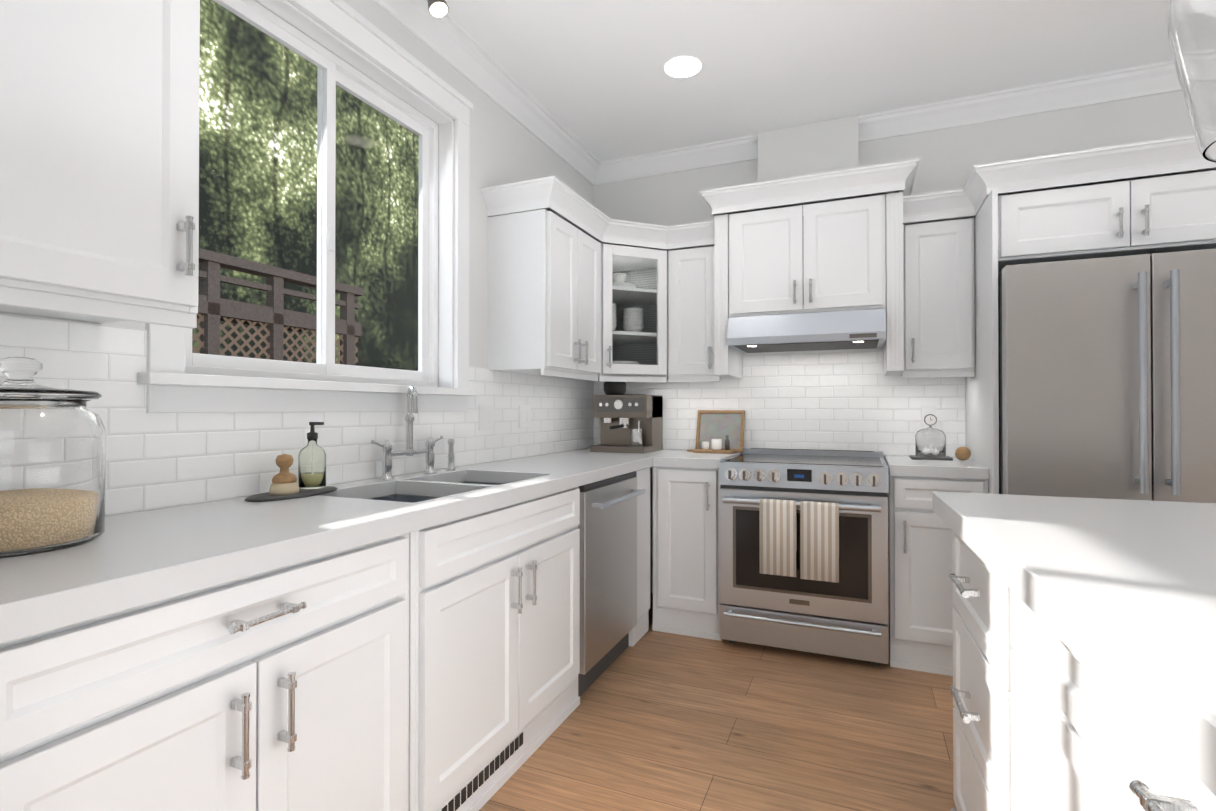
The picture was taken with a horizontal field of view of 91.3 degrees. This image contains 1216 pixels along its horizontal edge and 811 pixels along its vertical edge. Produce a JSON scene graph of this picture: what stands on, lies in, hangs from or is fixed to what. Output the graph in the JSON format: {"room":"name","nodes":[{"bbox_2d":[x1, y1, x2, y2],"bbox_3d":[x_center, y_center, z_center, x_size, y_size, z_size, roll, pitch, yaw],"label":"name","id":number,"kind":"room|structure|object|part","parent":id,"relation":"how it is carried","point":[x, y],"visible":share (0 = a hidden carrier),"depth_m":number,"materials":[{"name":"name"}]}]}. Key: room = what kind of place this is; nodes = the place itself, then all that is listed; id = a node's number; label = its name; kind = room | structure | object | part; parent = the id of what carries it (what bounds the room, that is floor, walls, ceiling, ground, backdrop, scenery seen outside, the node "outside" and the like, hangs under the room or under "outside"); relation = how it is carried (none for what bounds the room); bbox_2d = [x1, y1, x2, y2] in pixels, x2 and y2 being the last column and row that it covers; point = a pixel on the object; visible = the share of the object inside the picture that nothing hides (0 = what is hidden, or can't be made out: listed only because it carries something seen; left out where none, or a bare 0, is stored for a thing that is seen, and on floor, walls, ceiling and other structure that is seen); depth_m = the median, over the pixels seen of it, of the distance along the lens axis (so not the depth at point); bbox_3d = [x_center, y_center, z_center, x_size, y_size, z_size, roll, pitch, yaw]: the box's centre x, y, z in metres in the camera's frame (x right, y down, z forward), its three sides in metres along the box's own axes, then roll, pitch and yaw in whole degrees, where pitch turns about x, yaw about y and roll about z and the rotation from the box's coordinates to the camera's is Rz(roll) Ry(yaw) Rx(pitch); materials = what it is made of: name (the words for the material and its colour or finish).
{"room":"kitchen","nodes":[
{"label":"kitchen","id":0,"kind":"room"},
{"bbox_2d":[0,0,592,515],"bbox_3d":[-1.459,-0.210,0.935,0.160,2.760,6.600,0,0,23],"label":"wall","id":1,"kind":"structure","parent":0,"point":[506,148],"depth_m":2.77,"materials":[{"name":"white paint"}]},
{"bbox_2d":[0,0,199,327],"bbox_3d":[-1.089,-0.747,1.091,0.402,1.165,0.480,0,0,23],"label":"upper cabinet","id":2,"kind":"object","parent":1,"relation":"attached to","point":[99,161],"visible":1,"depth_m":1.08,"materials":[{"name":"white paint"}]},
{"bbox_2d":[0,314,593,515],"bbox_3d":[-0.730,0.043,2.439,0.008,0.445,3.257,0,0,23],"label":"tile backsplash","id":3,"kind":"structure","parent":1,"relation":"attached to","point":[158,460],"depth_m":1.68,"materials":[{"name":"white tile"}]},
{"bbox_2d":[479,405,493,429],"bbox_3d":[-0.572,0.056,2.792,0.007,0.115,0.115,0,0,23],"label":"electrical outlet plate","id":4,"kind":"object","parent":3,"relation":"attached to","point":[486,417],"depth_m":2.79,"materials":[{"name":"white plastic"}]},
{"bbox_2d":[137,0,477,412],"bbox_3d":[-0.924,-0.669,2.085,0.180,1.385,1.340,0,0,23],"label":"window","id":5,"kind":"structure","parent":1,"relation":"in","point":[172,386],"depth_m":2.11,"materials":[{"name":"white wood"}]},
{"bbox_3d":[-0.982,-0.658,2.110,0.055,1.163,1.106,0,0,23],"label":"sliding window sash","id":6,"kind":"part","parent":5,"relation":"part of","materials":[{"name":"white plastic"}]},
{"bbox_2d":[485,176,604,379],"bbox_3d":[-0.303,-0.588,3.038,0.330,0.846,0.600,0,0,23],"label":"upper cabinet","id":7,"kind":"object","parent":1,"relation":"attached to","point":[548,236],"depth_m":2.79,"materials":[{"name":"white paint"}]},
{"bbox_2d":[479,593,956,810],"bbox_3d":[0.824,1.212,-0.044,5.200,0.100,7.000,0,0,23],"label":"floor","id":8,"kind":"structure","parent":0,"point":[658,721],"depth_m":2.10,"materials":[{"name":"brown wood"}]},
{"bbox_2d":[0,533,408,810],"bbox_3d":[-0.895,0.739,1.188,0.637,0.864,0.833,0,0,23],"label":"base cabinet","id":9,"kind":"object","parent":8,"relation":"on","point":[286,688],"visible":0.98,"depth_m":1.03,"materials":[{"name":"white paint"}]},
{"bbox_2d":[373,482,579,810],"bbox_3d":[-0.544,0.746,2.015,0.637,0.864,0.956,0,0,23],"label":"base cabinet","id":10,"kind":"object","parent":8,"relation":"on","point":[494,633],"depth_m":1.76,"materials":[{"name":"white paint"}]},
{"bbox_2d":[0,448,741,643],"bbox_3d":[-0.279,0.390,2.242,0.974,0.251,3.247,0,0,23],"label":"countertop","id":11,"kind":"structure","parent":10,"relation":"on","point":[125,561],"depth_m":1.24,"materials":[{"name":"stone"}]},
{"bbox_2d":[0,357,105,557],"bbox_3d":[-1.071,0.083,1.081,0.240,0.344,0.240,0,0,23],"label":"jar","id":12,"kind":"object","parent":11,"relation":"on","point":[52,465],"visible":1,"depth_m":1.03,"materials":[{"name":"clear glass"}]},
{"bbox_2d":[245,486,337,501],"bbox_3d":[-0.911,0.255,1.725,0.139,0.009,0.287,0,0,23],"label":"soap tray","id":13,"kind":"object","parent":11,"relation":"on","point":[262,497],"visible":0.65,"depth_m":1.66,"materials":[{"name":"grey stone"}]},
{"bbox_2d":[269,454,298,494],"bbox_3d":[-0.917,0.193,1.685,0.076,0.113,0.076,0,0,23],"label":"dish brush","id":14,"kind":"object","parent":13,"relation":"on","point":[284,480],"visible":1,"depth_m":1.67,"materials":[{"name":"beige wood"}]},
{"bbox_2d":[298,422,325,489],"bbox_3d":[-0.892,0.150,1.794,0.078,0.201,0.076,0,0,23],"label":"soap dispenser bottle","id":15,"kind":"object","parent":13,"relation":"on","point":[312,465],"visible":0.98,"depth_m":1.77,"materials":[{"name":"clear glass"}]},
{"bbox_2d":[371,386,455,479],"bbox_3d":[-0.704,0.095,2.251,0.104,0.337,0.457,0,0,23],"label":"bridge faucet","id":16,"kind":"object","parent":11,"relation":"on","point":[412,407],"visible":1,"depth_m":2.21,"materials":[{"name":"silver metal"}]},
{"bbox_2d":[590,381,662,452],"bbox_3d":[0.106,0.062,3.570,0.335,0.423,0.402,0,0,23],"label":"espresso machine","id":17,"kind":"object","parent":11,"relation":"on","point":[631,423],"visible":0.9,"depth_m":3.52,"materials":[{"name":"silver metal"}]},
{"bbox_2d":[687,435,733,453],"bbox_3d":[0.589,0.222,3.452,0.265,0.101,0.110,0,0,23],"label":"board","id":18,"kind":"object","parent":11,"relation":"on","point":[716,445],"visible":1,"depth_m":3.41,"materials":[{"name":"brown wood"}]},
{"bbox_2d":[695,410,744,452],"bbox_3d":[0.669,0.152,3.544,0.280,0.247,0.094,0,0,23],"label":"picture frame","id":19,"kind":"object","parent":11,"relation":"on","point":[716,424],"visible":0.85,"depth_m":3.55,"materials":[{"name":"brown wood"}]},
{"bbox_3d":[-0.361,1.095,1.770,0.003,0.038,0.412,0,0,23],"label":"sink base cabinet panel","id":20,"kind":"part","parent":10,"relation":"part of","materials":[{"name":"white wood"}]},
{"bbox_2d":[578,471,645,696],"bbox_3d":[-0.220,0.751,2.730,0.656,0.863,0.606,0,0,23],"label":"dishwasher","id":21,"kind":"object","parent":8,"relation":"on","point":[607,526],"visible":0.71,"depth_m":2.56,"materials":[{"name":"grey metal"}]},
{"bbox_2d":[629,467,649,646],"bbox_3d":[-0.093,0.754,3.137,0.592,0.864,0.235,0,0,23],"label":"cabinet filler","id":22,"kind":"object","parent":8,"relation":"on","point":[638,631],"visible":0.25,"depth_m":3.02,"materials":[{"name":"white paint"}]},
{"bbox_2d":[652,467,721,640],"bbox_3d":[0.506,0.755,3.311,0.365,0.864,0.637,0,0,23],"label":"base cabinet","id":23,"kind":"object","parent":8,"relation":"on","point":[686,551],"visible":0.85,"depth_m":3.06,"materials":[{"name":"white paint"}]},
{"bbox_2d":[719,448,888,664],"bbox_3d":[1.010,0.717,3.049,0.758,0.937,0.747,0,0,23],"label":"range","id":24,"kind":"object","parent":8,"relation":"on","point":[803,552],"visible":1,"depth_m":2.74,"materials":[{"name":"silver metal"}]},
{"bbox_2d":[888,475,987,675],"bbox_3d":[1.558,0.752,2.865,0.385,0.864,0.637,0,0,23],"label":"base cabinet","id":25,"kind":"object","parent":8,"relation":"on","point":[921,605],"visible":0.5,"depth_m":2.64,"materials":[{"name":"white paint"}]},
{"bbox_2d":[884,455,988,479],"bbox_3d":[1.567,0.294,2.889,0.384,0.050,0.617,0,0,23],"label":"countertop","id":26,"kind":"structure","parent":25,"relation":"on","point":[908,466],"depth_m":2.64,"materials":[{"name":"stone"}]},
{"bbox_2d":[909,455,952,460],"bbox_3d":[1.624,0.263,2.991,0.180,0.012,0.140,0,0,23],"label":"tray","id":27,"kind":"object","parent":26,"relation":"on","point":[928,458],"visible":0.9,"depth_m":2.94,"materials":[{"name":"grey metal"}]},
{"bbox_2d":[915,414,945,457],"bbox_3d":[1.624,0.150,2.992,0.144,0.213,0.144,0,0,23],"label":"glass cloche","id":28,"kind":"object","parent":27,"relation":"on","point":[930,441],"visible":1,"depth_m":2.94,"materials":[{"name":"clear glass"}]},
{"bbox_2d":[955,447,970,459],"bbox_3d":[1.736,0.234,2.906,0.068,0.068,0.068,0,0,23],"label":"decor","id":29,"kind":"object","parent":26,"relation":"on","point":[962,453],"visible":1,"depth_m":2.88,"materials":[{"name":"brown wood"}]},
{"bbox_2d":[949,530,984,810],"bbox_3d":[1.460,0.745,1.268,1.196,0.854,0.652,0,0,23],"label":"base cabinet","id":30,"kind":"object","parent":8,"relation":"on","point":[967,576],"depth_m":1.54,"materials":[{"name":"white paint"}]},
{"bbox_2d":[965,189,998,493],"bbox_3d":[2.175,0.142,2.595,0.963,2.080,0.699,0,0,23],"label":"panel","id":31,"kind":"object","parent":8,"relation":"on","point":[982,411],"visible":0.27,"depth_m":2.59,"materials":[{"name":"white paint"}]},
{"bbox_2d":[985,564,1215,810],"bbox_3d":[0.957,0.736,0.083,1.196,0.854,1.923,0,0,23],"label":"base cabinet","id":32,"kind":"object","parent":8,"relation":"on","point":[1045,718],"depth_m":0.95,"materials":[{"name":"white paint"}]},
{"bbox_2d":[932,491,1215,795],"bbox_3d":[1.036,0.280,0.261,1.299,0.060,2.909,0,0,23],"label":"countertop","id":33,"kind":"structure","parent":32,"relation":"on","point":[1117,597],"depth_m":0.86,"materials":[{"name":"stone"}]},
{"bbox_2d":[998,249,1215,502],"bbox_3d":[2.139,0.312,2.508,0.909,1.738,0.848,0,0,23],"label":"fridge","id":34,"kind":"object","parent":8,"relation":"on","point":[1107,377],"visible":0.62,"depth_m":2.23,"materials":[{"name":"grey metal"}]},
{"bbox_2d":[445,0,1172,161],"bbox_3d":[0.824,-1.648,-0.022,5.200,0.100,7.000,0,0,23],"label":"ceiling","id":35,"kind":"structure","parent":0,"point":[596,80],"depth_m":2.66,"materials":[{"name":"white paint"}]},
{"bbox_2d":[427,0,448,17],"bbox_3d":[-0.631,-1.501,2.157,0.108,0.162,0.090,0,0,23],"label":"track spotlight","id":36,"kind":"object","parent":35,"relation":"attached to","point":[438,8],"visible":1,"depth_m":2.14,"materials":[{"name":"silver metal"}]},
{"bbox_2d":[664,55,702,77],"bbox_3d":[0.348,-1.575,2.764,0.179,0.004,0.179,0,0,-22],"label":"recessed light","id":37,"kind":"object","parent":35,"relation":"in","point":[681,66],"visible":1,"depth_m":2.74,"materials":[{"name":"white"}]},
{"bbox_2d":[374,0,1180,184],"bbox_3d":[0.824,-1.545,-0.023,4.800,0.105,6.600,0,0,23],"label":"crown molding","id":38,"kind":"structure","parent":35,"relation":"attached to","point":[449,40],"depth_m":3.01,"materials":[{"name":"white wood"}]},
{"bbox_2d":[1167,0,1215,162],"bbox_3d":[1.325,-1.052,1.112,0.410,1.075,0.410,0,0,23],"label":"pendant lamp","id":39,"kind":"object","parent":35,"relation":"hanging from","point":[1191,26],"visible":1,"depth_m":1.16,"materials":[{"name":"clear glass"}]},
{"bbox_2d":[593,90,1194,592],"bbox_3d":[2.151,-0.195,3.097,5.200,2.760,0.200,0,0,23],"label":"wall","id":40,"kind":"structure","parent":0,"point":[949,158],"depth_m":3.14,"materials":[{"name":"white paint"}]},
{"bbox_2d":[556,243,667,382],"bbox_3d":[0.063,-0.511,3.536,0.613,0.760,0.624,0,0,23],"label":"upper cabinet","id":41,"kind":"object","parent":40,"relation":"attached to","point":[634,314],"visible":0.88,"depth_m":3.39,"materials":[{"name":"white paint"}]},
{"bbox_2d":[668,246,728,382],"bbox_3d":[0.531,-0.512,3.478,0.299,0.760,0.367,0,0,23],"label":"upper cabinet","id":42,"kind":"object","parent":40,"relation":"attached to","point":[691,354],"visible":0.9,"depth_m":3.35,"materials":[{"name":"white paint"}]},
{"bbox_2d":[594,348,965,456],"bbox_3d":[0.887,-0.089,3.519,2.127,0.765,0.008,0,0,23],"label":"tile backsplash","id":43,"kind":"structure","parent":40,"relation":"attached to","point":[854,399],"depth_m":3.38,"materials":[{"name":"white tile"}]},
{"bbox_2d":[696,406,706,424],"bbox_3d":[0.575,0.062,3.643,0.070,0.115,0.006,0,0,23],"label":"electrical outlet plate","id":44,"kind":"object","parent":43,"relation":"attached to","point":[697,407],"depth_m":3.65,"materials":[{"name":"white plastic"}]},
{"bbox_2d":[921,406,935,426],"bbox_3d":[1.707,0.058,3.163,0.070,0.115,0.006,0,0,23],"label":"electrical outlet plate","id":45,"kind":"object","parent":43,"relation":"attached to","point":[925,410],"depth_m":3.16,"materials":[{"name":"white plastic"}]},
{"bbox_2d":[757,115,857,181],"bbox_3d":[1.129,-1.348,3.367,0.535,0.447,0.113,0,0,23],"label":"chase","id":46,"kind":"object","parent":40,"relation":"attached to","point":[813,148],"visible":0.71,"depth_m":3.31,"materials":[{"name":"white paint"}]},
{"bbox_2d":[699,159,918,378],"bbox_3d":[1.059,-0.650,3.175,1.032,0.972,0.514,0,0,23],"label":"upper cabinet","id":47,"kind":"object","parent":40,"relation":"attached to","point":[825,241],"visible":1,"depth_m":2.98,"materials":[{"name":"white paint"}]},
{"bbox_2d":[726,308,885,352],"bbox_3d":[1.062,-0.387,3.179,0.754,0.154,0.499,0,0,23],"label":"steel range hood","id":48,"kind":"object","parent":47,"relation":"attached to","point":[844,330],"visible":1,"depth_m":2.98,"materials":[{"name":"silver metal"}]},
{"bbox_2d":[899,217,974,377],"bbox_3d":[1.652,-0.515,3.003,0.310,0.760,0.367,0,0,23],"label":"upper cabinet","id":49,"kind":"object","parent":40,"relation":"attached to","point":[939,293],"visible":0.92,"depth_m":2.87,"materials":[{"name":"white paint"}]},
{"bbox_2d":[903,135,1215,274],"bbox_3d":[2.063,-0.816,2.661,1.336,0.396,0.680,0,0,23],"label":"upper cabinet","id":50,"kind":"object","parent":40,"relation":"attached to","point":[1150,197],"visible":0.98,"depth_m":2.40,"materials":[{"name":"white paint"}]},
{"label":"outside","id":51,"kind":"structure","parent":0,"visible":0},
{"bbox_2d":[192,248,363,364],"bbox_3d":[-3.803,0.216,5.857,1.680,2.980,1.960,0,0,23],"label":"lattice","id":52,"kind":"object","parent":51,"point":[274,319],"depth_m":5.45,"materials":[{"name":"brown wood"}]},
{"bbox_2d":[192,0,418,370],"bbox_3d":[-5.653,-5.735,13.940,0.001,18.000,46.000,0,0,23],"label":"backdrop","id":53,"kind":"structure","parent":51,"point":[267,221],"depth_m":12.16,"materials":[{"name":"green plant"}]}
]}

